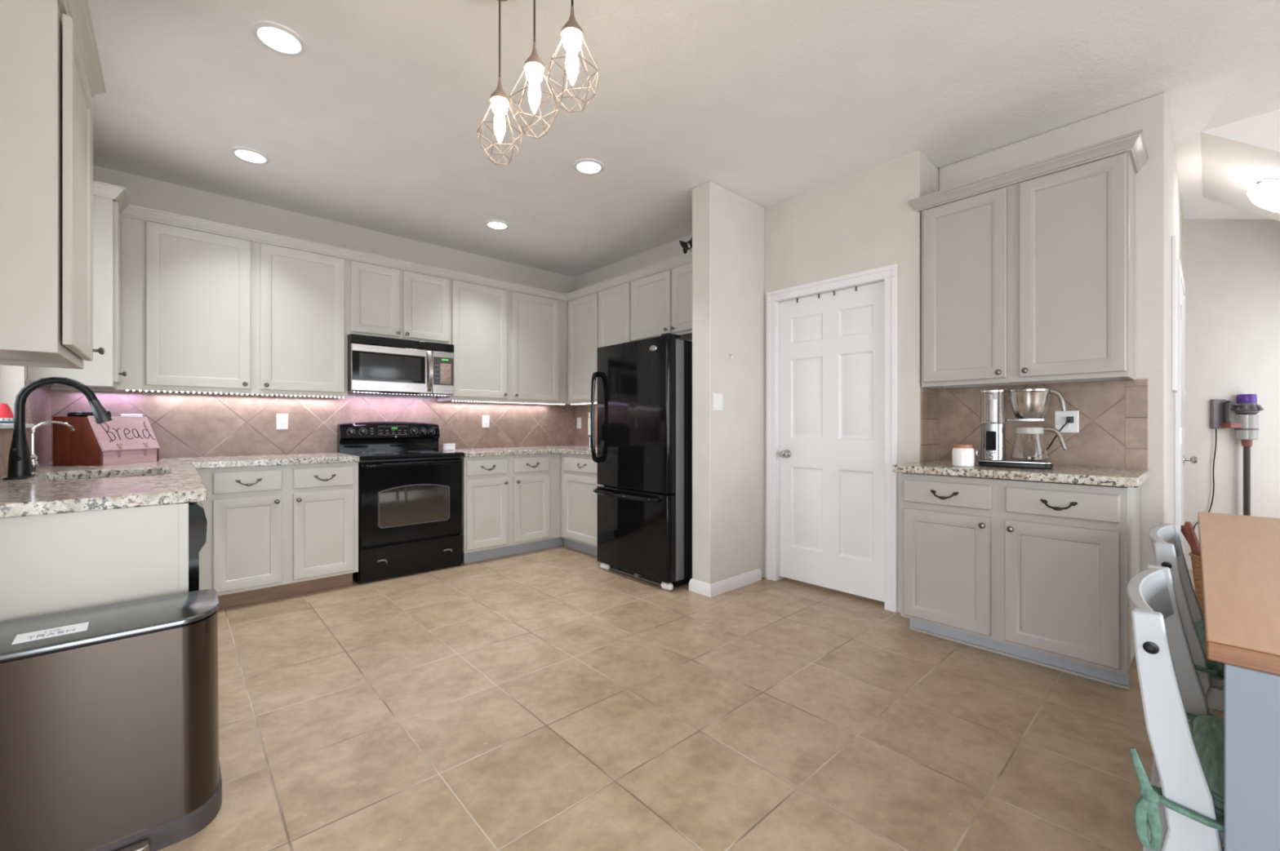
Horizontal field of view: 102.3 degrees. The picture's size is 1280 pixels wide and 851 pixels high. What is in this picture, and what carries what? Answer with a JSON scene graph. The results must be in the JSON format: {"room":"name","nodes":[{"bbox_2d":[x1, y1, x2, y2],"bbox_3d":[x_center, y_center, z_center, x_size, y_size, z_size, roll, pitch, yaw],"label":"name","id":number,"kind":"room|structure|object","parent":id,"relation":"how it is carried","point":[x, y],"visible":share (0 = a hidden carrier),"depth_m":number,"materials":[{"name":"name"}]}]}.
{"room":"kitchen","nodes":[
{"label":"kitchen","id":0,"kind":"room"},
{"bbox_2d":[0,364,46,476],"bbox_3d":[-2.705,-0.245,2.044,0.160,2.750,2.660,0,0,-42],"label":"wall","id":1,"kind":"structure","parent":0,"point":[12,378],"depth_m":2.55,"materials":[{"name":"paint"}]},
{"bbox_2d":[0,423,35,429],"bbox_3d":[-2.773,0.003,2.177,0.142,0.023,1.090,0,0,-42],"label":"trim","id":2,"kind":"structure","parent":1,"relation":"attached to","point":[2,426],"depth_m":2.24,"materials":[{"name":"white paint"}]},
{"bbox_2d":[0,403,13,423],"bbox_3d":[-3.073,-0.059,2.486,0.090,0.099,0.090,0,0,-42],"label":"timer","id":3,"kind":"object","parent":2,"relation":"on","point":[6,416],"visible":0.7,"depth_m":2.47,"materials":[{"name":"red plastic"}]},
{"bbox_2d":[28,409,31,423],"bbox_3d":[-3.091,-0.044,2.605,0.024,0.070,0.023,0,0,-42],"label":"vial","id":4,"kind":"object","parent":2,"relation":"on","point":[29,411],"visible":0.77,"depth_m":2.60,"materials":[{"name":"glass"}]},
{"bbox_2d":[0,379,51,476],"bbox_3d":[-2.737,-0.007,2.208,0.012,0.445,2.348,0,0,-42],"label":"backsplash","id":5,"kind":"structure","parent":1,"relation":"attached to","point":[39,401],"depth_m":2.78,"materials":[{"name":"tile"}]},
{"bbox_2d":[0,0,104,369],"bbox_3d":[-2.012,-0.750,1.666,0.356,1.070,0.600,0,0,-42],"label":"upper cabinet","id":6,"kind":"object","parent":1,"relation":"attached to","point":[46,101],"visible":1,"depth_m":1.51,"materials":[{"name":"beige paint"}]},
{"bbox_2d":[57,0,106,97],"bbox_3d":[-2.013,-1.297,1.665,0.354,0.074,0.712,0,0,-42],"label":"crown molding","id":7,"kind":"structure","parent":6,"relation":"attached to","point":[79,11],"depth_m":1.74,"materials":[{"name":"beige paint"}]},
{"bbox_2d":[27,195,126,391],"bbox_3d":[-3.198,-0.735,2.976,0.356,1.040,0.605,0,0,-42],"label":"upper cabinet","id":8,"kind":"object","parent":1,"relation":"attached to","point":[104,373],"visible":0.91,"depth_m":2.82,"materials":[{"name":"beige paint"}]},
{"bbox_2d":[48,165,574,531],"bbox_3d":[-2.184,-0.245,4.389,4.150,2.750,0.120,0,0,-42],"label":"wall","id":9,"kind":"structure","parent":0,"point":[144,192],"depth_m":4.01,"materials":[{"name":"paint"}]},
{"bbox_2d":[120,413,142,417],"bbox_3d":[-3.263,-0.015,3.310,0.100,0.117,0.008,0,0,-42],"label":"wall outlet","id":10,"kind":"object","parent":9,"relation":"attached to","point":[122,415],"visible":0.07,"depth_m":3.31,"materials":[{"name":"white plastic"}]},
{"bbox_2d":[116,216,347,398],"bbox_3d":[-2.734,-0.731,3.558,1.216,1.049,0.372,0,0,-42],"label":"upper cabinet","id":11,"kind":"object","parent":9,"relation":"attached to","point":[202,312],"depth_m":3.39,"materials":[{"name":"beige paint"}]},
{"bbox_2d":[93,180,692,302],"bbox_3d":[-1.371,-1.278,3.294,3.492,0.064,1.950,0,0,-42],"label":"crown molding","id":12,"kind":"structure","parent":11,"relation":"attached to","point":[117,193],"depth_m":3.84,"materials":[{"name":"beige paint"}]},
{"bbox_2d":[276,413,288,429],"bbox_3d":[-2.669,-0.029,3.847,0.072,0.117,0.008,0,0,-42],"label":"wall outlet","id":13,"kind":"object","parent":9,"relation":"attached to","point":[282,419],"visible":1,"depth_m":3.85,"materials":[{"name":"white plastic"}]},
{"bbox_2d":[280,417,284,426],"bbox_3d":[-2.668,-0.029,3.845,0.034,0.068,0.002,0,0,-42],"label":"socket","id":14,"kind":"object","parent":13,"relation":"attached to","point":[282,419],"depth_m":3.84,"materials":[{"name":"white plastic"}]},
{"bbox_2d":[51,389,574,462],"bbox_3d":[-2.121,-0.007,4.357,3.810,0.445,0.012,0,0,-42],"label":"backsplash","id":15,"kind":"structure","parent":9,"relation":"attached to","point":[183,424],"depth_m":3.90,"materials":[{"name":"tile"}]},
{"bbox_2d":[347,259,450,344],"bbox_3d":[-1.993,-0.969,4.227,0.781,0.573,0.372,0,0,-42],"label":"upper cabinet","id":16,"kind":"object","parent":9,"relation":"attached to","point":[386,302],"visible":0.93,"depth_m":4.08,"materials":[{"name":"beige paint"}]},
{"bbox_2d":[347,333,453,396],"bbox_3d":[-1.964,-0.462,4.194,0.776,0.432,0.451,0,0,-42],"label":"microwave","id":17,"kind":"object","parent":16,"relation":"attached to","point":[383,366],"depth_m":4.03,"materials":[{"name":"silver metal"}]},
{"bbox_2d":[482,415,488,427],"bbox_3d":[-1.474,-0.038,4.928,0.072,0.117,0.008,0,0,-42],"label":"wall outlet","id":18,"kind":"object","parent":9,"relation":"attached to","point":[485,418],"visible":1,"depth_m":4.92,"materials":[{"name":"white plastic"}]},
{"bbox_2d":[484,417,487,425],"bbox_3d":[-1.472,-0.038,4.926,0.034,0.068,0.002,0,0,-42],"label":"socket","id":19,"kind":"object","parent":18,"relation":"attached to","point":[485,419],"depth_m":4.92,"materials":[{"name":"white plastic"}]},
{"bbox_2d":[436,279,567,404],"bbox_3d":[-1.262,-0.731,4.888,1.190,1.048,0.372,0,0,-42],"label":"upper cabinet","id":20,"kind":"object","parent":9,"relation":"attached to","point":[509,346],"depth_m":4.73,"materials":[{"name":"beige paint"}]},
{"bbox_2d":[88,0,1279,277],"bbox_3d":[0.970,-1.670,1.686,9.900,0.100,8.600,0,0,-42],"label":"ceiling","id":21,"kind":"structure","parent":0,"point":[375,127],"depth_m":2.55,"materials":[{"name":"white paint"}]},
{"bbox_2d":[230,146,271,164],"bbox_3d":[-2.333,-1.615,3.089,0.196,0.010,0.196,0,0,-42],"label":"recessed light","id":22,"kind":"object","parent":21,"relation":"in","point":[246,154],"visible":1,"depth_m":3.08,"materials":[{"name":"white plastic"}]},
{"bbox_2d":[250,20,307,56],"bbox_3d":[-1.508,-1.615,2.158,0.196,0.010,0.196,0,0,-42],"label":"recessed light","id":23,"kind":"object","parent":21,"relation":"in","point":[279,38],"visible":1,"depth_m":2.15,"materials":[{"name":"white plastic"}]},
{"bbox_2d":[484,219,509,230],"bbox_3d":[-1.150,-1.615,4.155,0.196,0.010,0.196,0,0,-42],"label":"recessed light","id":24,"kind":"object","parent":21,"relation":"in","point":[494,224],"visible":1,"depth_m":4.14,"materials":[{"name":"white plastic"}]},
{"bbox_2d":[476,0,522,164],"bbox_3d":[-0.517,-1.300,1.900,0.151,0.639,0.168,0,0,28],"label":"pendant light","id":25,"kind":"object","parent":21,"relation":"hanging from","point":[499,100],"visible":1,"depth_m":1.89,"materials":[{"name":"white glass"}]},
{"bbox_2d":[509,0,558,138],"bbox_3d":[-0.368,-1.356,1.800,0.155,0.658,0.174,0,0,5],"label":"pendant light","id":26,"kind":"object","parent":21,"relation":"hanging from","point":[534,68],"visible":1,"depth_m":1.78,"materials":[{"name":"gold"}]},
{"bbox_2d":[546,0,599,112],"bbox_3d":[-0.223,-1.400,1.700,0.161,0.683,0.180,0,0,39],"label":"pendant light","id":27,"kind":"object","parent":21,"relation":"hanging from","point":[571,33],"visible":1,"depth_m":1.68,"materials":[{"name":"gold"}]},
{"bbox_2d":[573,158,604,174],"bbox_3d":[-0.320,-1.615,3.220,0.196,0.010,0.196,0,0,-42],"label":"recessed light","id":28,"kind":"object","parent":21,"relation":"in","point":[584,166],"visible":1,"depth_m":3.21,"materials":[{"name":"white plastic"}]},
{"bbox_2d":[157,531,1223,850],"bbox_3d":[0.970,1.180,1.686,9.900,0.100,8.600,0,0,-42],"label":"floor","id":29,"kind":"structure","parent":0,"point":[553,699],"depth_m":1.93,"materials":[{"name":"tile"}]},
{"bbox_2d":[0,502,188,622],"bbox_3d":[-1.710,0.693,1.504,0.593,0.874,0.032,0,0,-44],"label":"end panel","id":30,"kind":"object","parent":29,"relation":"on","point":[51,564],"visible":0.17,"depth_m":1.55,"materials":[{"name":"beige paint"}]},
{"bbox_2d":[0,589,222,850],"bbox_3d":[-1.541,0.829,1.317,0.734,0.603,0.361,0,0,-42],"label":"trash can","id":31,"kind":"object","parent":29,"relation":"on","point":[109,714],"visible":1,"depth_m":1.32,"materials":[{"name":"grey metal"}]},
{"bbox_2d":[188,502,207,591],"bbox_3d":[-1.902,0.696,1.786,0.595,0.868,0.590,0,0,-42],"label":"dishwasher","id":32,"kind":"object","parent":29,"relation":"on","point":[197,522],"visible":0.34,"depth_m":1.75,"materials":[{"name":"black"}]},
{"bbox_2d":[195,462,358,608],"bbox_3d":[-2.499,0.693,3.542,0.880,0.874,0.674,0,0,-42],"label":"base cabinet","id":33,"kind":"object","parent":29,"relation":"on","point":[277,531],"visible":0.99,"depth_m":3.31,"materials":[{"name":"beige paint"}]},
{"bbox_2d":[0,453,359,518],"bbox_3d":[-2.140,0.235,2.679,1.506,0.040,2.451,0,0,-42],"label":"countertop","id":34,"kind":"structure","parent":33,"relation":"on","point":[57,490],"depth_m":1.86,"materials":[{"name":"stone"}]},
{"bbox_2d":[30,421,75,475],"bbox_3d":[-2.606,0.097,2.280,0.147,0.235,0.063,0,0,-42],"label":"water tap","id":35,"kind":"object","parent":34,"relation":"on","point":[34,464],"visible":0.82,"depth_m":2.24,"materials":[{"name":"silver metal"}]},
{"bbox_2d":[2,377,112,479],"bbox_3d":[-2.454,0.005,2.190,0.300,0.419,0.216,0,0,-42],"label":"faucet","id":36,"kind":"object","parent":34,"relation":"on","point":[19,468],"visible":1,"depth_m":2.11,"materials":[{"name":"metal"}]},
{"bbox_2d":[53,416,159,466],"bbox_3d":[-3.014,0.081,2.935,0.248,0.267,0.368,0,0,-4],"label":"bread box","id":37,"kind":"object","parent":34,"relation":"on","point":[121,440],"visible":1,"depth_m":2.79,"materials":[{"name":"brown wood"}]},
{"bbox_2d":[66,412,93,417],"bbox_3d":[-3.061,-0.062,2.847,0.142,0.028,0.142,0,0,-42],"label":"lid","id":38,"kind":"object","parent":37,"relation":"on","point":[69,414],"visible":0.68,"depth_m":2.79,"materials":[{"name":"black plastic"}]},
{"bbox_2d":[337,422,463,584],"bbox_3d":[-1.887,0.548,4.095,0.769,1.164,0.684,0,0,-42],"label":"stove","id":39,"kind":"object","parent":29,"relation":"on","point":[410,490],"visible":0.99,"depth_m":3.92,"materials":[{"name":"black metal"}]},
{"bbox_2d":[341,449,463,460],"bbox_3d":[-1.884,0.229,4.091,0.753,0.031,0.585,0,0,-42],"label":"cooktop","id":40,"kind":"object","parent":39,"relation":"in","point":[364,455],"depth_m":4.00,"materials":[{"name":"black glass"}]},
{"bbox_2d":[460,453,562,564],"bbox_3d":[-1.235,0.693,4.685,0.990,0.874,0.674,0,0,-42],"label":"base cabinet","id":41,"kind":"object","parent":29,"relation":"on","point":[511,504],"visible":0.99,"depth_m":4.41,"materials":[{"name":"beige paint"}]},
{"bbox_2d":[560,453,603,555],"bbox_3d":[-0.298,0.693,4.683,0.654,0.874,0.830,0,0,-42],"label":"base cabinet","id":42,"kind":"object","parent":29,"relation":"on","point":[578,472],"visible":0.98,"depth_m":4.54,"materials":[{"name":"beige paint"}]},
{"bbox_2d":[439,445,596,457],"bbox_3d":[-0.807,0.235,4.600,1.511,0.040,1.389,0,0,-42],"label":"countertop","id":43,"kind":"structure","parent":42,"relation":"on","point":[571,450],"depth_m":4.53,"materials":[{"name":"stone"}]},
{"bbox_2d":[442,443,455,450],"bbox_3d":[-1.668,0.186,4.505,0.090,0.056,0.064,0,0,-42],"label":"container","id":44,"kind":"object","parent":43,"relation":"on","point":[446,446],"visible":1,"depth_m":4.48,"materials":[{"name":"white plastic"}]},
{"bbox_2d":[582,413,596,450],"bbox_3d":[-0.433,0.051,4.489,0.150,0.327,0.150,0,0,-42],"label":"towel stand","id":45,"kind":"object","parent":43,"relation":"on","point":[588,414],"visible":0.62,"depth_m":4.47,"materials":[{"name":"metal"}]},
{"bbox_2d":[591,333,692,591],"bbox_3d":[0.163,0.251,3.989,0.817,1.758,0.793,0,0,-42],"label":"refrigerator","id":46,"kind":"object","parent":29,"relation":"on","point":[643,460],"visible":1,"depth_m":3.65,"materials":[{"name":"black metal"}]},
{"bbox_2d":[900,472,1140,689],"bbox_3d":[1.933,0.696,2.672,0.644,0.868,0.906,0,0,-42],"label":"base cabinet","id":47,"kind":"object","parent":29,"relation":"on","point":[1038,573],"visible":1,"depth_m":2.41,"materials":[{"name":"beige paint"}]},
{"bbox_2d":[892,460,1150,488],"bbox_3d":[1.939,0.235,2.672,0.631,0.040,0.973,0,0,-42],"label":"countertop","id":48,"kind":"structure","parent":47,"relation":"on","point":[1110,477],"depth_m":2.46,"materials":[{"name":"stone"}]},
{"bbox_2d":[951,444,978,466],"bbox_3d":[1.703,0.158,2.715,0.102,0.114,0.105,0,0,4],"label":"canister","id":49,"kind":"object","parent":48,"relation":"on","point":[962,455],"visible":1,"depth_m":2.68,"materials":[{"name":"white ceramic"}]},
{"bbox_2d":[977,389,1073,468],"bbox_3d":[2.033,0.013,2.717,0.382,0.394,0.384,0,0,41],"label":"coffee maker","id":50,"kind":"object","parent":48,"relation":"on","point":[1028,450],"visible":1,"depth_m":2.61,"materials":[{"name":"metal"}]},
{"bbox_2d":[1005,418,1045,422],"bbox_3d":[1.983,-0.029,2.654,0.165,0.014,0.085,0,0,41],"label":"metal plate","id":51,"kind":"object","parent":50,"relation":"on","point":[1006,420],"depth_m":2.62,"materials":[{"name":"metal"}]},
{"bbox_2d":[1007,391,1050,418],"bbox_3d":[1.981,-0.104,2.625,0.180,0.136,0.179,0,0,41],"label":"basket","id":52,"kind":"object","parent":50,"relation":"on","point":[1024,404],"depth_m":2.57,"materials":[{"name":"silver metal"}]},
{"bbox_2d":[1126,564,1223,850],"bbox_3d":[1.220,0.734,0.934,0.474,0.793,0.489,0,0,-43],"label":"dining chair","id":53,"kind":"object","parent":29,"relation":"on","point":[1171,686],"visible":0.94,"depth_m":0.91,"materials":[{"name":"white paint"}]},
{"bbox_2d":[1128,712,1223,850],"bbox_3d":[1.223,0.667,0.928,0.502,0.176,0.467,0,0,-43],"label":"seat cushion","id":54,"kind":"object","parent":53,"relation":"on","point":[1207,731],"visible":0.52,"depth_m":0.92,"materials":[{"name":"green fabric"}]},
{"bbox_2d":[1148,522,1223,786],"bbox_3d":[1.801,0.734,1.475,0.474,0.793,0.489,0,0,-43],"label":"dining chair","id":55,"kind":"object","parent":29,"relation":"on","point":[1165,539],"visible":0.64,"depth_m":1.46,"materials":[{"name":"white paint"}]},
{"bbox_2d":[1194,621,1223,677],"bbox_3d":[1.803,0.667,1.470,0.502,0.176,0.467,0,0,-43],"label":"seat cushion","id":56,"kind":"object","parent":55,"relation":"on","point":[1215,668],"visible":0.17,"depth_m":1.43,"materials":[{"name":"green fabric"}]},
{"bbox_2d":[1188,551,1204,615],"bbox_3d":[3.438,0.952,3.056,0.276,0.353,0.256,0,0,-42],"label":"wicker basket","id":57,"kind":"object","parent":29,"relation":"on","point":[1195,560],"visible":0.23,"depth_m":3.08,"materials":[{"name":"brown wicker"}]},
{"bbox_2d":[1181,525,1189,544],"bbox_3d":[3.404,0.860,3.154,0.029,0.484,0.140,0,0,-42],"label":"handle","id":58,"kind":"object","parent":57,"relation":"in","point":[1183,529],"visible":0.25,"depth_m":3.18,"materials":[{"name":"red wood"}]},
{"bbox_2d":[1184,521,1199,556],"bbox_3d":[3.364,0.843,3.104,0.118,0.518,0.030,0,0,39],"label":"handle","id":59,"kind":"object","parent":57,"relation":"in","point":[1193,543],"visible":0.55,"depth_m":3.11,"materials":[{"name":"red wood"}]},
{"bbox_2d":[1197,511,1279,850],"bbox_3d":[1.911,0.743,1.181,1.870,0.775,0.850,0,0,-43],"label":"dining table","id":60,"kind":"object","parent":29,"relation":"on","point":[1240,554],"visible":0.82,"depth_m":0.84,"materials":[{"name":"blue paint"}]},
{"bbox_2d":[692,181,764,584],"bbox_3d":[0.641,-0.245,3.678,0.625,2.750,0.165,0,0,-42],"label":"wall","id":61,"kind":"structure","parent":0,"point":[728,228],"depth_m":3.54,"materials":[{"name":"paint"}]},
{"bbox_2d":[712,393,722,410],"bbox_3d":[0.524,-0.158,3.454,0.098,0.117,0.009,0,0,-42],"label":"light switch","id":62,"kind":"object","parent":61,"relation":"attached to","point":[717,397],"visible":1,"depth_m":3.45,"materials":[{"name":"white plastic"}]},
{"bbox_2d":[688,568,761,597],"bbox_3d":[0.612,1.089,3.651,0.574,0.082,0.193,0,0,-42],"label":"baseboard","id":63,"kind":"structure","parent":61,"relation":"attached to","point":[721,587],"depth_m":3.51,"materials":[{"name":"white paint"}]},
{"bbox_2d":[574,150,927,613],"bbox_3d":[0.511,-0.245,4.376,0.120,2.750,3.515,0,0,-42],"label":"wall","id":64,"kind":"structure","parent":0,"point":[864,220],"depth_m":3.28,"materials":[{"name":"paint"}]},
{"bbox_2d":[577,417,581,428],"bbox_3d":[-0.660,-0.026,5.557,0.008,0.117,0.072,0,0,-42],"label":"wall outlet","id":65,"kind":"object","parent":64,"relation":"attached to","point":[579,420],"visible":1,"depth_m":5.55,"materials":[{"name":"white plastic"}]},
{"bbox_2d":[574,403,596,446],"bbox_3d":[-0.239,-0.013,5.108,0.012,0.455,1.398,0,0,-42],"label":"backsplash","id":66,"kind":"structure","parent":64,"relation":"attached to","point":[581,438],"depth_m":5.50,"materials":[{"name":"tile"}]},
{"bbox_2d":[567,282,631,404],"bbox_3d":[-0.293,-0.735,4.925,0.333,1.040,0.974,0,0,-42],"label":"upper cabinet","id":67,"kind":"object","parent":64,"relation":"attached to","point":[602,318],"visible":0.62,"depth_m":4.88,"materials":[{"name":"beige paint"}]},
{"bbox_2d":[631,262,692,341],"bbox_3d":[0.350,-0.983,4.191,0.364,0.545,0.975,0,0,-42],"label":"upper cabinet","id":68,"kind":"object","parent":64,"relation":"attached to","point":[661,303],"visible":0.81,"depth_m":4.17,"materials":[{"name":"beige paint"}]},
{"bbox_2d":[679,236,692,253],"bbox_3d":[0.510,-1.407,4.017,0.408,0.183,0.187,0,0,10],"label":"cat","id":69,"kind":"object","parent":68,"relation":"on","point":[687,246],"visible":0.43,"depth_m":3.99},
{"bbox_2d":[779,281,884,602],"bbox_3d":[1.270,0.101,3.478,0.111,2.003,0.767,0,0,-42],"label":"door","id":70,"kind":"structure","parent":64,"relation":"in","point":[832,347],"depth_m":3.47,"materials":[{"name":"white paint"}]},
{"bbox_2d":[766,263,897,613],"bbox_3d":[1.290,0.076,3.497,0.145,2.107,0.919,0,0,-42],"label":"trim","id":71,"kind":"structure","parent":64,"relation":"attached to","point":[888,274],"depth_m":3.20,"materials":[{"name":"white paint"}]},
{"bbox_2d":[927,92,1168,572],"bbox_3d":[2.145,-0.245,2.887,0.305,2.750,1.125,0,0,-42],"label":"wall","id":72,"kind":"structure","parent":0,"point":[1150,114],"depth_m":2.55,"materials":[{"name":"paint"}]},
{"bbox_2d":[921,151,1135,389],"bbox_3d":[2.041,-0.743,2.779,0.360,1.035,0.884,0,0,-42],"label":"upper cabinet","id":73,"kind":"object","parent":72,"relation":"attached to","point":[1033,280],"visible":1,"depth_m":2.61,"materials":[{"name":"beige paint"}]},
{"bbox_2d":[907,128,1148,212],"bbox_3d":[2.039,-1.290,2.784,0.357,0.064,0.990,0,0,-42],"label":"crown molding","id":74,"kind":"structure","parent":73,"relation":"on","point":[1134,143],"depth_m":2.57,"materials":[{"name":"beige paint"}]},
{"bbox_2d":[939,379,1125,468],"bbox_3d":[2.156,-0.007,2.914,0.012,0.445,0.860,0,0,-42],"label":"backsplash","id":75,"kind":"structure","parent":72,"relation":"attached to","point":[1100,441],"depth_m":2.76,"materials":[{"name":"tile"}]},
{"bbox_2d":[920,378,1147,469],"bbox_3d":[2.080,-0.007,2.792,0.290,0.445,0.940,0,0,-42],"label":"trim","id":76,"kind":"structure","parent":72,"relation":"attached to","point":[1136,390],"depth_m":2.58,"materials":[{"name":"tile"}]},
{"bbox_2d":[1054,410,1078,432],"bbox_3d":[2.283,-0.020,2.759,0.008,0.117,0.100,0,0,-42],"label":"wall outlet","id":77,"kind":"object","parent":72,"relation":"attached to","point":[1060,416],"visible":0.84,"depth_m":2.76,"materials":[{"name":"white plastic"}]},
{"bbox_2d":[1062,415,1070,428],"bbox_3d":[2.281,-0.020,2.757,0.002,0.068,0.034,0,0,-42],"label":"socket","id":78,"kind":"object","parent":77,"relation":"attached to","point":[1064,417],"depth_m":2.76,"materials":[{"name":"white plastic"}]},
{"bbox_2d":[1168,106,1183,524],"bbox_3d":[3.437,-0.245,3.378,2.270,2.750,0.120,0,0,-42],"label":"wall","id":79,"kind":"structure","parent":0,"point":[1175,222],"depth_m":2.83,"materials":[{"name":"paint"}]},
{"bbox_2d":[1171,235,1177,392],"bbox_3d":[2.975,-0.610,2.868,0.220,0.840,0.018,0,0,-42],"label":"wall panel","id":80,"kind":"object","parent":79,"relation":"attached to","point":[1174,240],"visible":1,"depth_m":2.80,"materials":[{"name":"white paint"}]},
{"bbox_2d":[1174,259,1197,558],"bbox_3d":[3.495,0.080,3.292,0.900,2.100,0.084,0,0,-42],"label":"door","id":81,"kind":"structure","parent":79,"relation":"in","point":[1180,397],"depth_m":3.17,"materials":[{"name":"white paint"}]},
{"bbox_2d":[1182,219,1279,569],"bbox_3d":[4.838,-0.245,4.105,1.450,2.750,0.120,0,0,0],"label":"wall","id":82,"kind":"structure","parent":0,"point":[1232,267],"depth_m":4.04,"materials":[{"name":"paint"}]},
{"bbox_2d":[1193,399,1226,529],"bbox_3d":[4.451,0.313,4.031,0.254,1.036,0.026,0,0,0],"label":"dock","id":83,"kind":"object","parent":82,"relation":"attached to","point":[1216,406],"visible":0.91,"depth_m":4.02,"materials":[{"name":"grey plastic"}]},
{"bbox_2d":[1222,394,1263,515],"bbox_3d":[4.679,0.443,3.994,0.292,1.374,0.175,0,0,0],"label":"vacuum","id":84,"kind":"object","parent":82,"relation":"attached to","point":[1246,425],"visible":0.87,"depth_m":3.98,"materials":[{"name":"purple plastic"}]},
{"bbox_2d":[1240,440,1253,447],"bbox_3d":[4.705,0.138,3.997,0.060,0.055,0.059,0,0,0],"label":"socket","id":85,"kind":"object","parent":84,"relation":"attached to","point":[1245,443],"depth_m":3.98,"materials":[{"name":"red plastic"}]},
{"bbox_2d":[1200,109,1279,221],"bbox_3d":[3.883,-1.267,2.862,1.200,0.950,1.034,0,0,-42],"label":"ceiling","id":86,"kind":"structure","parent":0,"point":[1235,156],"depth_m":2.90,"materials":[{"name":"white paint"}]},
{"bbox_2d":[1247,177,1279,213],"bbox_3d":[3.680,-1.326,2.965,0.271,0.219,0.251,0,0,-19],"label":"ceiling lamp","id":87,"kind":"object","parent":86,"relation":"attached to","point":[1265,194],"visible":1,"depth_m":2.95,"materials":[{"name":"white glass"}]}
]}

